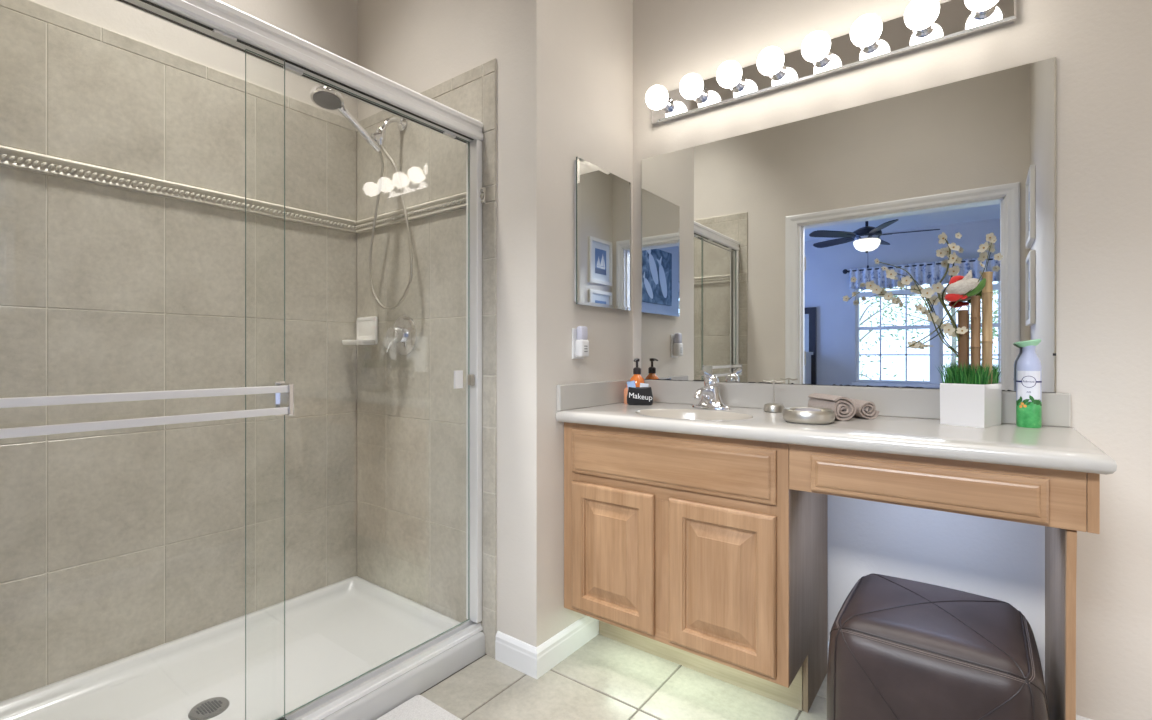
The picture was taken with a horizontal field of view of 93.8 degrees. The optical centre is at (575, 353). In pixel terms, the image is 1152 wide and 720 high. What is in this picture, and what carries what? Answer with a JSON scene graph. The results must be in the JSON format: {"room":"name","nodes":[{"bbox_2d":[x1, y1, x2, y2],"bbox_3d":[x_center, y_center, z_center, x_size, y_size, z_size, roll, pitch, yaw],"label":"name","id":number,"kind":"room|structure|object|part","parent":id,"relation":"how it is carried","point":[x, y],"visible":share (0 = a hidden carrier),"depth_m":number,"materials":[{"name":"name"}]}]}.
{"room":"bathroom","nodes":[
{"label":"bathroom","id":0,"kind":"room"},
{"bbox_2d":[30,0,357,121],"bbox_3d":[-1.521,-0.865,1.956,0.120,3.950,1.505,0,0,37],"label":"wall","id":1,"kind":"structure","parent":0,"point":[330,25],"depth_m":2.17,"materials":[{"name":"paint"}]},
{"bbox_2d":[0,0,356,701],"bbox_3d":[-1.433,-0.020,1.965,0.012,2.120,1.365,0,0,37],"label":"shower tile","id":2,"kind":"structure","parent":1,"relation":"attached to","point":[116,544],"depth_m":1.89,"materials":[{"name":"beige tile"}]},
{"bbox_2d":[0,145,356,233],"bbox_3d":[-1.425,-0.589,1.959,0.021,0.057,1.365,0,0,37],"label":"trim","id":3,"kind":"structure","parent":1,"relation":"attached to","point":[11,157],"depth_m":1.89,"materials":[{"name":"beige tile"}]},
{"bbox_2d":[358,0,632,646],"bbox_3d":[-0.398,-0.865,2.532,1.227,3.950,0.765,0,0,37],"label":"wall","id":4,"kind":"structure","parent":0,"point":[565,67],"depth_m":1.95,"materials":[{"name":"paint"}]},
{"bbox_2d":[357,64,482,631],"bbox_3d":[-0.681,-0.020,2.260,0.840,2.120,0.012,0,0,37],"label":"tile","id":5,"kind":"structure","parent":4,"relation":"attached to","point":[411,416],"depth_m":2.23,"materials":[{"name":"beige tile"}]},
{"bbox_2d":[342,316,377,344],"bbox_3d":[-0.970,-0.104,2.411,0.163,0.128,0.094,0,0,37],"label":"soap dish","id":6,"kind":"object","parent":5,"relation":"attached to","point":[366,327],"visible":1,"depth_m":2.41,"materials":[{"name":"white ceramic"}]},
{"bbox_3d":[-0.947,-0.104,2.443,0.155,0.128,0.016,0,0,37],"label":"plate","id":7,"kind":"part","parent":6,"relation":"part of","materials":[{"name":"white ceramic"}]},
{"bbox_2d":[310,86,412,310],"bbox_3d":[-0.880,-0.595,2.192,0.374,0.826,0.281,0,0,-30],"label":"shower","id":8,"kind":"object","parent":5,"relation":"attached to","point":[324,97],"visible":1,"depth_m":2.18,"materials":[{"name":"silver metal"}]},
{"bbox_3d":[-0.861,-0.897,2.151,0.030,0.141,0.173,0,0,43],"label":"handle","id":9,"kind":"part","parent":8,"relation":"part of","materials":[{"name":"silver metal"}]},
{"bbox_3d":[-0.770,-0.951,2.251,0.019,0.086,0.111,0,0,37],"label":"shower arm","id":10,"kind":"part","parent":8,"relation":"part of","materials":[{"name":"silver metal"}]},
{"bbox_2d":[385,315,416,354],"bbox_3d":[-0.750,-0.080,2.259,0.168,0.168,0.073,0,0,37],"label":"shower valve","id":11,"kind":"object","parent":5,"relation":"attached to","point":[403,335],"visible":1,"depth_m":2.25,"materials":[{"name":"silver metal"}]},
{"bbox_3d":[-0.755,-0.061,2.252,0.072,0.110,0.055,0,0,37],"label":"lever handle","id":12,"kind":"part","parent":11,"relation":"part of","materials":[{"name":"silver metal"}]},
{"bbox_2d":[355,187,485,233],"bbox_3d":[-0.680,-0.589,2.247,0.853,0.057,0.021,0,0,37],"label":"trim","id":13,"kind":"structure","parent":4,"relation":"attached to","point":[458,201],"depth_m":2.21,"materials":[{"name":"beige tile"}]},
{"bbox_2d":[483,58,496,657],"bbox_3d":[-0.318,0.015,1.988,0.065,2.190,0.012,0,0,37],"label":"tile","id":14,"kind":"structure","parent":4,"relation":"attached to","point":[489,67],"depth_m":1.98,"materials":[{"name":"beige tile"}]},
{"bbox_2d":[495,615,598,678],"bbox_3d":[-0.101,1.060,2.048,0.200,0.099,0.374,0,0,37],"label":"baseboard","id":15,"kind":"structure","parent":4,"relation":"attached to","point":[533,661],"depth_m":1.92,"materials":[{"name":"white paint"}]},
{"bbox_2d":[572,328,583,358],"bbox_3d":[0.007,-0.039,2.044,0.005,0.114,0.072,0,0,37],"label":"outlet plate","id":16,"kind":"object","parent":4,"relation":"attached to","point":[575,332],"depth_m":2.02,"materials":[{"name":"white plastic"}]},
{"bbox_2d":[572,326,588,358],"bbox_3d":[0.021,-0.043,2.034,0.040,0.123,0.072,0,0,37],"label":"plug","id":17,"kind":"object","parent":4,"relation":"attached to","point":[580,344],"visible":1,"depth_m":2.02,"materials":[{"name":"white plastic"}]},
{"bbox_2d":[577,326,587,339],"bbox_3d":[0.023,-0.077,2.032,0.026,0.055,0.046,0,0,37],"label":"bottle","id":18,"kind":"object","parent":17,"relation":"on","point":[582,331],"depth_m":2.02,"materials":[{"name":"grey plastic"}]},
{"bbox_2d":[575,157,630,310],"bbox_3d":[0.115,-0.463,2.175,0.020,0.551,0.389,0,0,37],"label":"medicine cabinet","id":19,"kind":"object","parent":4,"relation":"attached to","point":[602,198],"visible":1,"depth_m":2.14,"materials":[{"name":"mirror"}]},
{"bbox_2d":[419,634,826,719],"bbox_3d":[0.209,1.140,1.137,3.870,0.060,2.270,0,0,37],"label":"floor","id":20,"kind":"structure","parent":0,"point":[606,678],"depth_m":1.76,"materials":[{"name":"beige tile"}]},
{"bbox_2d":[0,576,484,719],"bbox_3d":[-1.086,1.067,1.704,0.857,0.085,1.363,0,0,37],"label":"shower pan","id":21,"kind":"object","parent":20,"relation":"on","point":[336,633],"visible":0.97,"depth_m":1.84,"materials":[{"name":"white plastic"}]},
{"bbox_2d":[0,0,482,719],"bbox_3d":[-0.761,0.080,1.461,0.122,1.888,1.361,0,0,37],"label":"shower enclosure","id":22,"kind":"object","parent":21,"relation":"on","point":[218,21],"visible":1,"depth_m":1.59,"materials":[{"name":"silver glass"}]},
{"bbox_3d":[-0.969,0.100,1.195,0.006,1.777,0.626,0,0,37],"label":"door","id":23,"kind":"part","parent":22,"relation":"part of","materials":[{"name":"clear glass"}]},
{"bbox_3d":[-0.781,-0.827,1.475,0.073,0.074,1.361,0,0,37],"label":"header rail","id":24,"kind":"part","parent":22,"relation":"part of","materials":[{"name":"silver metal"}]},
{"bbox_3d":[-0.627,0.100,1.701,0.006,1.777,0.762,0,0,37],"label":"door","id":25,"kind":"part","parent":22,"relation":"part of","materials":[{"name":"clear glass"}]},
{"bbox_3d":[-0.777,1.008,1.473,0.058,0.032,1.361,0,0,37],"label":"rail","id":26,"kind":"part","parent":22,"relation":"part of","materials":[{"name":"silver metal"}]},
{"bbox_3d":[-0.425,0.092,1.956,0.011,0.065,0.040,0,0,37],"label":"pull knob","id":27,"kind":"part","parent":22,"relation":"part of","materials":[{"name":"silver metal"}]},
{"bbox_2d":[376,695,460,719],"bbox_3d":[-0.508,1.103,1.324,0.510,0.014,0.678,0,0,37],"label":"bath mat","id":28,"kind":"object","parent":20,"relation":"on","point":[418,707],"visible":1,"depth_m":1.65,"materials":[{"name":"fabric"}]},
{"bbox_2d":[564,422,827,712],"bbox_3d":[0.411,0.679,1.922,0.795,0.862,0.500,0,0,37],"label":"vanity cabinet","id":29,"kind":"object","parent":20,"relation":"on","point":[698,553],"visible":0.85,"depth_m":1.68,"materials":[{"name":"brown wood"}]},
{"bbox_3d":[0.119,0.683,1.842,0.333,0.454,0.019,0,0,37],"label":"door","id":30,"kind":"part","parent":29,"relation":"part of","materials":[{"name":"brown wood"}]},
{"bbox_3d":[0.273,0.348,1.726,0.718,0.153,0.020,0,0,37],"label":"false drawer","id":31,"kind":"part","parent":29,"relation":"part of","materials":[{"name":"brown wood"}]},
{"bbox_3d":[0.428,0.683,1.610,0.331,0.454,0.019,0,0,37],"label":"door","id":32,"kind":"part","parent":29,"relation":"part of","materials":[{"name":"brown wood"}]},
{"bbox_3d":[0.734,0.679,1.704,0.016,0.862,0.461,0,0,37],"label":"panel","id":33,"kind":"part","parent":29,"relation":"part of","materials":[{"name":"brown wood"}]},
{"bbox_2d":[556,380,1116,474],"bbox_3d":[0.665,0.227,1.724,1.441,0.231,0.541,0,0,37],"label":"countertop","id":34,"kind":"structure","parent":29,"relation":"on","point":[907,422],"depth_m":1.58,"materials":[{"name":"grey stone"}]},
{"bbox_2d":[624,384,627,403],"bbox_3d":[0.218,0.165,2.230,0.040,0.081,0.040,0,0,37],"label":"bottle","id":35,"kind":"object","parent":34,"relation":"on","point":[626,388],"visible":0.26,"depth_m":2.22,"materials":[{"name":"brown plastic"}]},
{"bbox_2d":[630,358,644,386],"bbox_3d":[0.257,0.112,2.277,0.066,0.187,0.070,0,0,37],"label":"soap bottle","id":36,"kind":"object","parent":34,"relation":"on","point":[636,377],"visible":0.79,"depth_m":2.26,"materials":[{"name":"orange plastic"}]},
{"bbox_2d":[627,381,652,404],"bbox_3d":[0.258,0.156,2.174,0.106,0.098,0.056,0,0,11],"label":"pouch","id":37,"kind":"object","parent":34,"relation":"on","point":[642,395],"visible":1,"depth_m":2.15,"materials":[{"name":"black fabric"}]},
{"bbox_2d":[636,409,752,419],"bbox_3d":[0.396,0.274,1.846,0.434,0.136,0.318,0,0,37],"label":"sink","id":38,"kind":"object","parent":34,"relation":"in","point":[679,414],"depth_m":1.97,"materials":[{"name":"white ceramic"}]},
{"bbox_2d":[692,370,730,409],"bbox_3d":[0.478,0.132,2.019,0.176,0.146,0.140,0,0,-26],"label":"faucet","id":39,"kind":"object","parent":34,"relation":"on","point":[709,396],"visible":1,"depth_m":2.00,"materials":[{"name":"silver metal"}]},
{"bbox_3d":[0.469,0.151,1.980,0.044,0.056,0.137,0,0,37],"label":"spout","id":40,"kind":"part","parent":39,"relation":"part of","materials":[{"name":"silver metal"}]},
{"bbox_3d":[0.493,0.090,2.012,0.056,0.061,0.115,0,0,37],"label":"lever handle","id":41,"kind":"part","parent":39,"relation":"part of","materials":[{"name":"silver metal"}]},
{"bbox_3d":[0.511,0.197,2.035,0.154,0.017,0.060,0,0,37],"label":"plate","id":42,"kind":"part","parent":39,"relation":"part of","materials":[{"name":"silver metal"}]},
{"bbox_2d":[763,380,784,412],"bbox_3d":[0.701,0.148,1.911,0.070,0.114,0.066,0,0,37],"label":"stand","id":43,"kind":"object","parent":34,"relation":"on","point":[773,407],"visible":0.98,"depth_m":1.89,"materials":[{"name":"silver metal"}]},
{"bbox_3d":[0.701,0.135,1.911,0.005,0.084,0.006,0,0,37],"label":"stem","id":44,"kind":"part","parent":43,"relation":"part of","materials":[{"name":"silver metal"}]},
{"bbox_2d":[782,407,834,424],"bbox_3d":[0.701,0.184,1.627,0.146,0.042,0.146,0,0,37],"label":"soap dish","id":45,"kind":"object","parent":34,"relation":"on","point":[799,415],"visible":1,"depth_m":1.57,"materials":[{"name":"silver metal"}]},
{"bbox_2d":[808,393,855,420],"bbox_3d":[0.817,0.167,1.728,0.075,0.074,0.171,0,0,-4],"label":"rolled washcloth","id":46,"kind":"object","parent":34,"relation":"on","point":[844,408],"visible":0.84,"depth_m":1.65,"materials":[{"name":"beige fabric"}]},
{"bbox_2d":[851,399,878,418],"bbox_3d":[0.916,0.176,1.745,0.064,0.056,0.123,0,0,-2],"label":"rolled washcloth","id":47,"kind":"object","parent":34,"relation":"on","point":[864,409],"visible":0.6,"depth_m":1.69,"materials":[{"name":"beige fabric"}]},
{"bbox_2d":[843,232,1002,427],"bbox_3d":[1.065,-0.076,1.668,0.175,0.562,0.415,0,0,-43],"label":"flower planter","id":48,"kind":"object","parent":34,"relation":"on","point":[972,397],"visible":1,"depth_m":1.56,"materials":[{"name":"white ceramic"}]},
{"bbox_2d":[945,270,985,301],"bbox_3d":[1.121,-0.196,1.553,0.097,0.088,0.045,0,0,37],"label":"bird ornament","id":49,"kind":"object","parent":48,"relation":"attached to","point":[959,285],"visible":1,"depth_m":1.54,"materials":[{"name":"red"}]},
{"bbox_3d":[1.150,0.145,1.571,0.128,0.120,0.110,0,0,-35],"label":"pot","id":50,"kind":"part","parent":48,"relation":"part of","materials":[{"name":"white ceramic"}]},
{"bbox_2d":[1015,339,1041,427],"bbox_3d":[1.273,0.082,1.517,0.058,0.247,0.056,0,0,37],"label":"can","id":51,"kind":"object","parent":34,"relation":"on","point":[1028,367],"visible":1,"depth_m":1.50,"materials":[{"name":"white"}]},
{"bbox_3d":[1.262,0.089,1.502,0.049,0.084,0.016,0,0,37],"label":"label panel","id":52,"kind":"part","parent":51,"relation":"part of","materials":[{"name":"white paper"}]},
{"bbox_2d":[1016,395,1041,405],"bbox_3d":[1.264,0.130,1.503,0.054,0.033,0.021,0,0,37],"label":"print","id":53,"kind":"object","parent":51,"relation":"attached to","point":[1021,400],"depth_m":1.50,"materials":[{"name":"green"}]},
{"bbox_2d":[827,573,1048,719],"bbox_3d":[0.898,0.871,1.362,0.453,0.491,0.475,0,0,37],"label":"ottoman","id":54,"kind":"object","parent":20,"relation":"on","point":[900,648],"visible":1,"depth_m":1.24,"materials":[{"name":"brown leather"}]},
{"bbox_2d":[789,444,1099,719],"bbox_3d":[0.980,0.679,1.495,0.625,0.862,0.500,0,0,37],"label":"vanity desk","id":55,"kind":"object","parent":20,"relation":"on","point":[1066,503],"visible":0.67,"depth_m":1.26,"materials":[{"name":"brown wood"}]},
{"bbox_3d":[0.827,0.320,1.310,0.485,0.097,0.020,0,0,37],"label":"drawer","id":56,"kind":"part","parent":55,"relation":"part of","materials":[{"name":"brown wood"}]},
{"bbox_3d":[0.978,0.312,1.509,0.605,0.128,0.479,0,0,37],"label":"apron frame","id":57,"kind":"part","parent":55,"relation":"part of","materials":[{"name":"brown wood"}]},
{"bbox_3d":[1.206,0.679,1.345,0.016,0.862,0.469,0,0,37],"label":"leg panel","id":58,"kind":"part","parent":55,"relation":"part of","materials":[{"name":"brown wood"}]},
{"bbox_2d":[633,0,1151,719],"bbox_3d":[1.313,-0.865,1.653,2.720,3.950,0.120,0,0,37],"label":"wall","id":59,"kind":"structure","parent":0,"point":[1102,49],"depth_m":1.52,"materials":[{"name":"paint"}]},
{"bbox_2d":[646,0,1015,125],"bbox_3d":[0.767,-1.036,1.884,1.202,0.115,0.163,0,0,37],"label":"vanity light bar","id":60,"kind":"object","parent":59,"relation":"attached to","point":[924,23],"visible":1,"depth_m":1.82,"materials":[{"name":"silver metal"}]},
{"bbox_3d":[0.328,-1.032,2.174,0.091,0.091,0.099,0,0,37],"label":"bulb","id":61,"kind":"part","parent":60,"relation":"part of","materials":[{"name":"white glass"}]},
{"bbox_2d":[660,98,672,112],"bbox_3d":[0.367,-1.032,2.225,0.060,0.060,0.034,0,0,37],"label":"socket","id":62,"kind":"object","parent":60,"relation":"attached to","point":[668,108],"depth_m":2.22,"materials":[{"name":"silver metal"}]},
{"bbox_3d":[0.448,-1.032,2.084,0.091,0.091,0.099,0,0,37],"label":"bulb","id":63,"kind":"part","parent":60,"relation":"part of","materials":[{"name":"white glass"}]},
{"bbox_2d":[694,87,707,102],"bbox_3d":[0.487,-1.032,2.135,0.060,0.060,0.034,0,0,37],"label":"socket","id":64,"kind":"object","parent":60,"relation":"attached to","point":[703,97],"depth_m":2.13,"materials":[{"name":"silver metal"}]},
{"bbox_3d":[0.568,-1.032,1.994,0.091,0.091,0.099,0,0,37],"label":"bulb","id":65,"kind":"part","parent":60,"relation":"part of","materials":[{"name":"white glass"}]},
{"bbox_2d":[730,76,744,91],"bbox_3d":[0.607,-1.032,2.045,0.060,0.060,0.034,0,0,37],"label":"socket","id":66,"kind":"object","parent":60,"relation":"attached to","point":[740,87],"depth_m":2.04,"materials":[{"name":"silver metal"}]},
{"bbox_3d":[0.688,-1.032,1.904,0.091,0.091,0.099,0,0,37],"label":"bulb","id":67,"kind":"part","parent":60,"relation":"part of","materials":[{"name":"white glass"}]},
{"bbox_2d":[770,64,785,79],"bbox_3d":[0.727,-1.032,1.955,0.060,0.060,0.034,0,0,37],"label":"socket","id":68,"kind":"object","parent":60,"relation":"attached to","point":[781,75],"depth_m":1.95,"materials":[{"name":"silver metal"}]},
{"bbox_3d":[0.808,-1.032,1.814,0.091,0.091,0.099,0,0,37],"label":"bulb","id":69,"kind":"part","parent":60,"relation":"part of","materials":[{"name":"white glass"}]},
{"bbox_2d":[813,50,830,66],"bbox_3d":[0.847,-1.032,1.865,0.060,0.060,0.034,0,0,37],"label":"socket","id":70,"kind":"object","parent":60,"relation":"attached to","point":[826,61],"depth_m":1.86,"materials":[{"name":"silver metal"}]},
{"bbox_3d":[0.928,-1.032,1.724,0.091,0.091,0.099,0,0,37],"label":"bulb","id":71,"kind":"part","parent":60,"relation":"part of","materials":[{"name":"white glass"}]},
{"bbox_2d":[860,36,880,52],"bbox_3d":[0.967,-1.032,1.775,0.060,0.060,0.034,0,0,37],"label":"socket","id":72,"kind":"object","parent":60,"relation":"attached to","point":[875,47],"depth_m":1.78,"materials":[{"name":"silver metal"}]},
{"bbox_3d":[1.048,-1.032,1.634,0.091,0.091,0.099,0,0,37],"label":"bulb","id":73,"kind":"part","parent":60,"relation":"part of","materials":[{"name":"white glass"}]},
{"bbox_2d":[913,21,934,36],"bbox_3d":[1.087,-1.032,1.685,0.060,0.060,0.034,0,0,37],"label":"socket","id":74,"kind":"object","parent":60,"relation":"attached to","point":[929,31],"depth_m":1.69,"materials":[{"name":"silver metal"}]},
{"bbox_3d":[1.168,-1.032,1.544,0.091,0.091,0.099,0,0,37],"label":"bulb","id":75,"kind":"part","parent":60,"relation":"part of","materials":[{"name":"white glass"}]},
{"bbox_2d":[971,3,996,18],"bbox_3d":[1.207,-1.032,1.595,0.060,0.060,0.034,0,0,37],"label":"socket","id":76,"kind":"object","parent":60,"relation":"attached to","point":[991,13],"depth_m":1.60,"materials":[{"name":"silver metal"}]},
{"bbox_2d":[642,57,1055,392],"bbox_3d":[0.826,-0.367,1.938,1.349,0.954,0.006,0,0,37],"label":"wall mirror","id":77,"kind":"object","parent":59,"relation":"attached to","point":[753,243],"visible":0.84,"depth_m":1.84,"materials":[{"name":"clear glass"}]},
{"bbox_2d":[644,380,1070,426],"bbox_3d":[0.815,0.158,1.938,1.425,0.094,0.019,0,0,37],"label":"backsplash","id":78,"kind":"structure","parent":59,"relation":"attached to","point":[894,402],"depth_m":1.82,"materials":[{"name":"grey stone"}]},
{"bbox_2d":[1076,715,1092,719],"bbox_3d":[1.824,1.060,1.186,1.104,0.099,0.014,0,0,37],"label":"baseboard","id":79,"kind":"structure","parent":59,"relation":"attached to","point":[1078,717],"depth_m":1.50,"materials":[{"name":"white paint"}]}
]}

